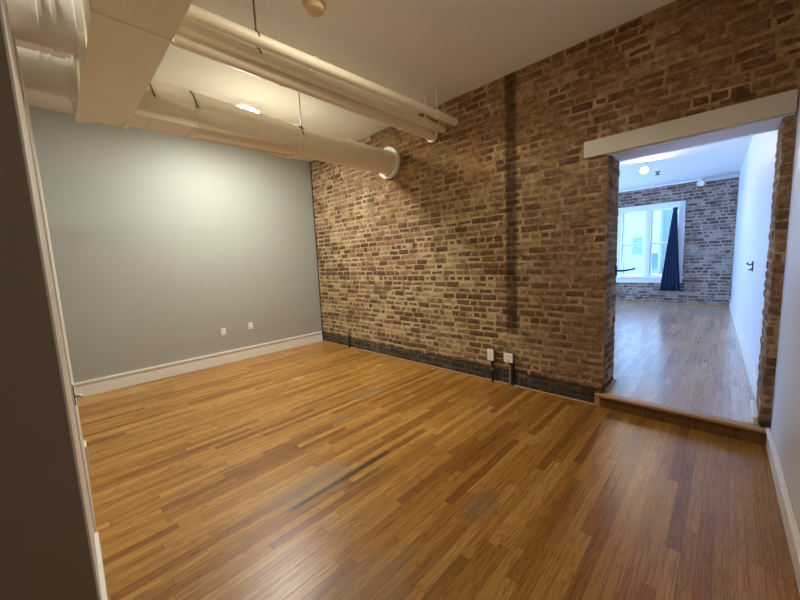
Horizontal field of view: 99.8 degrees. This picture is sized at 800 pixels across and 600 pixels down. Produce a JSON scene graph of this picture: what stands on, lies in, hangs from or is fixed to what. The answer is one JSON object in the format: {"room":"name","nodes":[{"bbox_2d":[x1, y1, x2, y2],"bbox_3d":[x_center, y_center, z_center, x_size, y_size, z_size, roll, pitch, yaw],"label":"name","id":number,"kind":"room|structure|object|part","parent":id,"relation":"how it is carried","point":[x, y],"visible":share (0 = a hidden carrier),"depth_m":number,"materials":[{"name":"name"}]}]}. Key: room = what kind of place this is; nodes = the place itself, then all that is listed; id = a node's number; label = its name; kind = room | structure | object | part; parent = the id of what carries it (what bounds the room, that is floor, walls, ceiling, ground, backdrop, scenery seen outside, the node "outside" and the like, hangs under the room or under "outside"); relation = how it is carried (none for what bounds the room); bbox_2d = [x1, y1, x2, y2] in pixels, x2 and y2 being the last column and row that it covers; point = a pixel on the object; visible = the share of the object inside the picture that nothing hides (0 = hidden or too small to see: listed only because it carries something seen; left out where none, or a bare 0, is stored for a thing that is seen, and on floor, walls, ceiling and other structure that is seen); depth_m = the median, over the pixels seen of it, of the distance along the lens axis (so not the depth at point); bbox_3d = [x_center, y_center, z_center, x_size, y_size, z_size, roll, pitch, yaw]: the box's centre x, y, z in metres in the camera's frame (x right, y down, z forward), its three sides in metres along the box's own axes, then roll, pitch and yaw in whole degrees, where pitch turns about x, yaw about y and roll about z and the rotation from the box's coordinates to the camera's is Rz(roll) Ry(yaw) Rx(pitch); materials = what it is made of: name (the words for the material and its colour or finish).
{"room":"empty loft room","nodes":[
{"label":"empty loft room","id":0,"kind":"room"},
{"bbox_2d":[0,19,97,599],"bbox_3d":[-2.019,-0.135,0.238,0.120,3.395,2.405,4,9,44],"label":"wall","id":1,"kind":"structure","parent":0,"point":[45,552],"depth_m":1.06,"materials":[{"name":"paint"}]},
{"bbox_2d":[29,106,322,382],"bbox_3d":[-3.804,-0.527,4.298,0.150,3.395,6.200,4,9,44],"label":"wall","id":2,"kind":"structure","parent":0,"point":[161,243],"depth_m":4.74,"materials":[{"name":"grey paint"}]},
{"bbox_2d":[74,331,322,398],"bbox_3d":[-3.602,1.053,4.488,0.028,0.197,5.988,4,9,44],"label":"baseboard","id":3,"kind":"structure","parent":2,"relation":"attached to","point":[122,380],"depth_m":4.95,"materials":[{"name":"white paint"}]},
{"bbox_2d":[221,328,225,335],"bbox_3d":[-2.781,0.499,5.315,0.010,0.116,0.072,4,9,44],"label":"wall outlet","id":4,"kind":"object","parent":2,"relation":"attached to","point":[223,330],"visible":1,"depth_m":5.31,"materials":[{"name":"white plastic"}]},
{"bbox_2d":[248,322,252,329],"bbox_3d":[-2.489,0.431,5.615,0.010,0.116,0.072,4,9,44],"label":"wall outlet","id":5,"kind":"object","parent":2,"relation":"attached to","point":[250,325],"visible":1,"depth_m":5.61,"materials":[{"name":"white plastic"}]},
{"bbox_2d":[15,0,674,161],"bbox_3d":[-1.479,-2.147,2.089,6.500,0.120,6.650,4,9,44],"label":"ceiling","id":6,"kind":"structure","parent":0,"point":[414,49],"depth_m":2.98,"materials":[{"name":"paint"}]},
{"bbox_2d":[233,104,259,112],"bbox_3d":[-1.905,-2.287,4.105,0.376,0.030,0.376,4,9,44],"label":"recessed light","id":7,"kind":"object","parent":6,"relation":"in","point":[245,106],"visible":0.24,"depth_m":3.98,"materials":[{"name":"white plastic"}]},
{"bbox_2d":[239,106,258,112],"bbox_3d":[-1.905,-2.280,4.106,0.370,0.016,0.370,4,9,44],"label":"diffuser","id":8,"kind":"object","parent":7,"relation":"attached to","point":[251,108],"depth_m":4.01,"materials":[{"name":"white plastic"}]},
{"bbox_2d":[252,0,259,36],"bbox_3d":[-1.034,-2.005,2.402,0.101,0.275,0.013,4,9,44],"label":"hanger","id":9,"kind":"object","parent":6,"relation":"hanging from","point":[252,0],"visible":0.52,"depth_m":2.39,"materials":[{"name":"metal"}]},
{"bbox_3d":[-1.035,-2.026,2.400,0.012,0.231,0.013,4,9,44],"label":"rod","id":10,"kind":"part","parent":9,"relation":"part of","materials":[{"name":"metal"}]},
{"bbox_2d":[185,4,457,125],"bbox_3d":[-1.432,-1.806,2.028,5.953,0.094,0.094,-9,9,-44],"label":"ceiling pipe","id":11,"kind":"object","parent":9,"relation":"hanging from","point":[197,14],"visible":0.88,"depth_m":2.64,"materials":[{"name":"metal"}]},
{"bbox_2d":[298,92,303,133],"bbox_3d":[-1.079,-2.051,3.662,0.027,0.471,0.066,4,9,44],"label":"hanger","id":12,"kind":"object","parent":6,"relation":"hanging from","point":[302,128],"visible":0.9,"depth_m":3.67,"materials":[{"name":"metal"}]},
{"bbox_2d":[129,80,399,178],"bbox_3d":[-1.170,-1.803,3.819,0.436,0.436,3.058,4,9,44],"label":"duct","id":13,"kind":"object","parent":12,"relation":"hanging from","point":[163,108],"visible":0.94,"depth_m":3.28,"materials":[{"name":"metal"}]},
{"bbox_2d":[71,0,192,128],"bbox_3d":[-1.022,-1.456,1.365,3.974,0.297,0.331,4,9,44],"label":"duct","id":14,"kind":"object","parent":13,"relation":"attached to","point":[127,41],"visible":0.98,"depth_m":1.83,"materials":[{"name":"paint"}]},
{"bbox_2d":[6,0,84,60],"bbox_3d":[-2.629,-1.327,0.908,0.308,0.308,2.586,4,9,44],"label":"duct","id":15,"kind":"object","parent":14,"relation":"attached to","point":[58,25],"visible":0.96,"depth_m":1.69,"materials":[{"name":"white metal"}]},
{"bbox_2d":[17,46,76,101],"bbox_3d":[-3.140,-1.361,1.400,0.258,0.258,2.586,4,9,44],"label":"duct","id":16,"kind":"object","parent":14,"relation":"attached to","point":[44,73],"visible":0.8,"depth_m":2.17,"materials":[{"name":"white metal"}]},
{"bbox_3d":[-1.614,-1.599,3.524,0.040,0.039,0.980,4,9,44],"label":"rail","id":17,"kind":"part","parent":13,"relation":"part of","materials":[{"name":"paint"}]},
{"bbox_3d":[-1.086,-2.081,3.663,0.010,0.410,0.010,4,9,44],"label":"rod","id":18,"kind":"part","parent":12,"relation":"part of","materials":[{"name":"metal"}]},
{"bbox_2d":[302,0,326,16],"bbox_3d":[-0.623,-2.135,2.459,0.176,0.067,0.176,4,9,44],"label":"smoke detector","id":19,"kind":"object","parent":6,"relation":"attached to","point":[314,8],"visible":1,"depth_m":2.43,"materials":[{"name":"beige plastic"}]},
{"bbox_3d":[-1.078,-1.998,2.530,0.103,0.314,0.013,4,9,44],"label":"hanger","id":20,"kind":"object","parent":6,"relation":"hanging from","visible":0},
{"bbox_2d":[177,19,445,133],"bbox_3d":[-1.506,-1.772,2.106,0.096,0.096,5.950,4,9,44],"label":"ceiling pipe","id":21,"kind":"object","parent":20,"relation":"hanging from","point":[189,28],"visible":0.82,"depth_m":2.72,"materials":[{"name":"metal"}]},
{"bbox_3d":[0.005,-2.185,3.834,0.141,0.342,0.013,4,9,44],"label":"hanger","id":22,"kind":"object","parent":6,"relation":"hanging from","visible":0},
{"bbox_2d":[171,32,437,142],"bbox_3d":[-1.556,-1.748,2.159,0.168,0.168,5.952,4,9,43],"label":"ceiling pipe","id":23,"kind":"object","parent":22,"relation":"hanging from","point":[185,42],"visible":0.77,"depth_m":2.85,"materials":[{"name":"metal"}]},
{"bbox_2d":[77,341,799,599],"bbox_3d":[-1.476,1.357,2.335,6.500,0.100,6.200,4,9,44],"label":"floor","id":24,"kind":"structure","parent":0,"point":[321,470],"depth_m":2.19,"materials":[{"name":"brown wood"}]},
{"bbox_2d":[347,328,349,347],"bbox_3d":[-0.906,0.674,5.976,0.043,0.360,0.044,4,9,44],"label":"pipe stub","id":25,"kind":"object","parent":24,"relation":"on","point":[348,330],"visible":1,"depth_m":5.96,"materials":[{"name":"metal"}]},
{"bbox_2d":[310,0,799,428],"bbox_3d":[0.695,-0.761,4.546,5.997,3.395,0.458,4,9,44],"label":"wall","id":26,"kind":"structure","parent":0,"point":[498,232],"depth_m":3.53,"materials":[{"name":"brick"}]},
{"bbox_2d":[322,340,595,405],"bbox_3d":[0.205,0.914,4.956,4.805,0.020,0.024,4,9,44],"label":"trim","id":27,"kind":"structure","parent":26,"relation":"attached to","point":[500,382],"depth_m":4.21,"materials":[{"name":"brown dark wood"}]},
{"bbox_2d":[487,348,495,381],"bbox_3d":[1.099,0.783,4.044,0.082,0.410,0.065,4,9,44],"label":"outlet box","id":28,"kind":"object","parent":26,"relation":"attached to","point":[491,352],"visible":1,"depth_m":4.02,"materials":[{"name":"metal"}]},
{"bbox_3d":[1.076,0.652,4.011,0.082,0.140,0.008,4,9,44],"label":"plate","id":29,"kind":"part","parent":28,"relation":"part of","materials":[{"name":"white plastic"}]},
{"bbox_2d":[504,352,514,386],"bbox_3d":[1.261,0.800,3.889,0.112,0.397,0.066,4,9,44],"label":"outlet box","id":30,"kind":"object","parent":26,"relation":"attached to","point":[509,357],"visible":1,"depth_m":3.87,"materials":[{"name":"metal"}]},
{"bbox_3d":[1.237,0.661,3.856,0.110,0.111,0.007,4,9,44],"label":"plate","id":31,"kind":"part","parent":30,"relation":"part of","materials":[{"name":"white plastic"}]},
{"bbox_2d":[594,393,599,406],"bbox_3d":[1.927,0.974,3.291,0.045,0.130,0.025,4,9,44],"label":"trim","id":32,"kind":"structure","parent":26,"relation":"attached to","point":[597,399],"depth_m":3.28,"materials":[{"name":"brown wood"}]},
{"bbox_2d":[604,378,615,392],"bbox_3d":[2.150,0.873,3.447,0.024,0.024,0.420,4,9,44],"label":"trim","id":33,"kind":"structure","parent":26,"relation":"attached to","point":[612,382],"depth_m":3.41,"materials":[{"name":"brown wood"}]},
{"bbox_2d":[615,266,635,275],"bbox_3d":[2.247,-0.293,3.361,0.170,0.100,0.040,4,9,44],"label":"iron bracket","id":34,"kind":"object","parent":26,"relation":"attached to","point":[616,270],"visible":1,"depth_m":3.38,"materials":[{"name":"metal"}]},
{"bbox_3d":[2.249,-0.302,3.358,0.164,0.042,0.020,4,9,44],"label":"arm","id":35,"kind":"part","parent":34,"relation":"part of","materials":[{"name":"metal"}]},
{"bbox_2d":[596,392,765,433],"bbox_3d":[2.341,0.946,2.904,1.145,0.026,0.095,4,9,44],"label":"trim","id":36,"kind":"structure","parent":26,"relation":"attached to","point":[735,423],"depth_m":2.82,"materials":[{"name":"brown wood"}]},
{"bbox_2d":[600,397,766,445],"bbox_3d":[2.353,1.009,2.932,1.160,0.106,0.082,4,9,44],"label":"trim","id":37,"kind":"structure","parent":26,"relation":"attached to","point":[746,435],"depth_m":2.82,"materials":[{"name":"brown wood"}]},
{"bbox_2d":[584,89,797,158],"bbox_3d":[2.168,-1.351,2.678,1.285,0.145,0.031,4,9,44],"label":"lintel","id":38,"kind":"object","parent":26,"relation":"attached to","point":[784,103],"depth_m":2.56,"materials":[{"name":"paint"}]},
{"bbox_2d":[612,118,782,161],"bbox_3d":[2.406,-1.369,2.825,1.155,0.095,0.436,4,9,44],"label":"trim","id":39,"kind":"structure","parent":26,"relation":"attached to","point":[772,125],"depth_m":2.79,"materials":[{"name":"white paint"}]},
{"bbox_2d":[606,113,794,155],"bbox_3d":[2.252,-1.281,2.646,1.110,0.022,0.024,4,9,44],"label":"trim","id":40,"kind":"structure","parent":26,"relation":"attached to","point":[783,116],"depth_m":2.56,"materials":[{"name":"white paint"}]},
{"bbox_2d":[616,177,738,304],"bbox_3d":[6.013,-1.454,9.267,4.800,2.944,0.408,4,9,44],"label":"wall","id":41,"kind":"structure","parent":0,"point":[711,208],"depth_m":7.96,"materials":[{"name":"brick"}]},
{"bbox_2d":[616,200,685,282],"bbox_3d":[6.444,-1.443,8.731,1.475,1.980,0.375,4,9,44],"label":"window","id":42,"kind":"structure","parent":41,"relation":"in","point":[649,210],"depth_m":8.69,"materials":[{"name":"white paint"}]},
{"bbox_3d":[6.216,-1.056,8.994,0.540,0.850,0.035,4,9,44],"label":"sash","id":43,"kind":"part","parent":42,"relation":"part of","materials":[{"name":"white paint"}]},
{"bbox_3d":[6.206,-1.889,8.926,0.540,0.880,0.035,4,9,44],"label":"sash","id":44,"kind":"part","parent":42,"relation":"part of","materials":[{"name":"glass"}]},
{"bbox_3d":[6.465,-0.600,8.811,1.475,0.035,0.325,4,9,44],"label":"sill","id":45,"kind":"part","parent":42,"relation":"part of","materials":[{"name":"white paint"}]},
{"bbox_3d":[6.677,-1.025,8.551,0.560,0.850,0.035,4,9,44],"label":"sash","id":46,"kind":"part","parent":42,"relation":"part of","materials":[{"name":"glass"}]},
{"bbox_3d":[6.667,-1.858,8.483,0.560,0.880,0.035,4,9,44],"label":"sash","id":47,"kind":"part","parent":42,"relation":"part of","materials":[{"name":"glass"}]},
{"bbox_2d":[660,207,679,290],"bbox_3d":[6.665,-1.231,8.268,0.404,2.028,0.126,4,9,44],"label":"curtain","id":48,"kind":"object","parent":42,"relation":"hanging from","point":[670,280],"visible":1,"depth_m":8.26,"materials":[{"name":"fabric"}]},
{"bbox_2d":[615,300,728,305],"bbox_3d":[5.908,0.015,9.304,4.540,0.030,0.024,4,9,44],"label":"trim","id":49,"kind":"structure","parent":41,"relation":"attached to","point":[615,300],"depth_m":8.41,"materials":[{"name":"brown wood"}]},
{"bbox_2d":[619,173,738,192],"bbox_3d":[5.766,-2.846,8.944,4.560,0.085,0.090,4,9,44],"label":"trim","id":50,"kind":"structure","parent":41,"relation":"attached to","point":[734,175],"depth_m":7.88,"materials":[{"name":"white paint"}]},
{"bbox_2d":[696,177,704,185],"bbox_3d":[6.851,-2.691,7.681,0.139,0.198,0.176,4,9,44],"label":"wall spotlight","id":51,"kind":"object","parent":41,"relation":"attached to","point":[701,181],"visible":1,"depth_m":7.66,"materials":[{"name":"white plastic"}]},
{"bbox_2d":[606,301,758,424],"bbox_3d":[3.508,0.461,6.807,4.990,0.060,7.220,4,9,44],"label":"floor","id":52,"kind":"structure","parent":0,"point":[682,356],"depth_m":4.19,"materials":[{"name":"brown wood"}]},
{"bbox_2d":[619,135,752,190],"bbox_3d":[3.733,-2.574,6.606,5.300,0.100,7.100,4,9,44],"label":"ceiling","id":53,"kind":"structure","parent":0,"point":[726,157],"depth_m":6.42,"materials":[{"name":"paint"}]},
{"bbox_2d":[640,162,647,172],"bbox_3d":[4.472,-2.415,6.181,0.120,0.184,0.151,0,7,22],"label":"ceiling spotlight","id":54,"kind":"object","parent":53,"relation":"attached to","point":[643,169],"visible":1,"depth_m":6.15,"materials":[{"name":"white plastic"}]},
{"bbox_2d":[731,130,777,378],"bbox_3d":[5.323,-0.929,5.041,0.385,2.944,6.700,4,9,44],"label":"wall","id":55,"kind":"structure","parent":0,"point":[756,175],"depth_m":4.00,"materials":[{"name":"white paint"}]},
{"bbox_2d":[729,300,756,400],"bbox_3d":[5.290,0.452,5.281,0.024,0.150,6.682,4,9,43],"label":"baseboard","id":56,"kind":"structure","parent":55,"relation":"attached to","point":[749,366],"depth_m":3.90,"materials":[{"name":"white paint"}]},
{"bbox_2d":[747,261,753,270],"bbox_3d":[4.090,-0.394,3.939,0.062,0.120,0.040,4,9,44],"label":"wall hook","id":57,"kind":"object","parent":55,"relation":"attached to","point":[752,263],"visible":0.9,"depth_m":3.92,"materials":[{"name":"metal"}]},
{"bbox_2d":[750,400,758,424],"bbox_3d":[2.874,0.905,2.733,0.034,0.060,0.400,4,9,44],"label":"trim","id":58,"kind":"structure","parent":55,"relation":"attached to","point":[753,406],"depth_m":2.69,"materials":[{"name":"white paint"}]},
{"bbox_2d":[771,95,799,530],"bbox_3d":[0.711,-0.242,0.088,0.293,3.395,6.000,4,9,44],"label":"wall","id":59,"kind":"structure","parent":0,"point":[785,421],"depth_m":2.06,"materials":[{"name":"white paint"}]},
{"bbox_2d":[765,428,799,593],"bbox_3d":[0.685,1.364,0.351,0.028,0.150,5.971,4,9,43],"label":"baseboard","id":60,"kind":"structure","parent":59,"relation":"attached to","point":[792,531],"depth_m":1.79,"materials":[{"name":"white paint"}]},
{"bbox_3d":[-1.867,0.053,1.746,1.728,2.660,0.154,4,9,44],"label":"wall","id":61,"kind":"structure","parent":0,"visible":0},
{"bbox_2d":[0,0,101,599],"bbox_3d":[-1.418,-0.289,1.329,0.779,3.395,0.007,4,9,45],"label":"trim","id":62,"kind":"structure","parent":61,"relation":"attached to","point":[4,15],"depth_m":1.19,"materials":[{"name":"white paint"}]},
{"bbox_2d":[72,385,81,404],"bbox_3d":[-1.724,0.503,1.802,0.060,0.100,0.035,4,9,44],"label":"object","id":63,"kind":"structure","parent":61,"relation":"in","point":[76,395],"depth_m":1.79,"materials":[{"name":"metal"}]},
{"bbox_2d":[94,532,107,599],"bbox_3d":[-1.332,1.315,1.514,0.740,0.160,0.023,4,9,45],"label":"baseboard","id":64,"kind":"structure","parent":61,"relation":"attached to","point":[104,593],"depth_m":1.56,"materials":[{"name":"white paint"}]},
{"bbox_3d":[-2.638,0.004,2.464,0.120,2.660,0.200,4,9,44],"label":"wall","id":65,"kind":"structure","parent":0,"visible":0},
{"bbox_2d":[83,440,89,466],"bbox_3d":[-2.509,1.227,2.690,0.150,0.170,0.027,4,9,44],"label":"baseboard","id":66,"kind":"structure","parent":65,"relation":"attached to","point":[84,441],"depth_m":2.64,"materials":[{"name":"white paint"}]},
{"label":"outside","id":67,"kind":"structure","parent":0,"visible":0},
{"bbox_3d":[18.976,1.549,20.773,50.000,0.200,31.650,4,9,44],"label":"ground","id":68,"kind":"structure","parent":67,"visible":0},
{"bbox_2d":[623,209,672,274],"bbox_3d":[13.621,-4.765,19.104,20.000,13.200,10.000,4,9,44],"label":"building","id":69,"kind":"structure","parent":68,"relation":"on","point":[634,225],"depth_m":18.01,"materials":[{"name":"white"}]},
{"bbox_3d":[12.674,-2.879,17.998,0.430,0.880,0.020,4,9,44],"label":"pane","id":70,"kind":"part","parent":69,"relation":"part of","materials":[{"name":"blue"}]},
{"bbox_3d":[13.216,-2.002,17.612,0.430,0.880,0.020,4,9,44],"label":"pane","id":71,"kind":"part","parent":69,"relation":"part of","materials":[{"name":"blue"}]}
]}

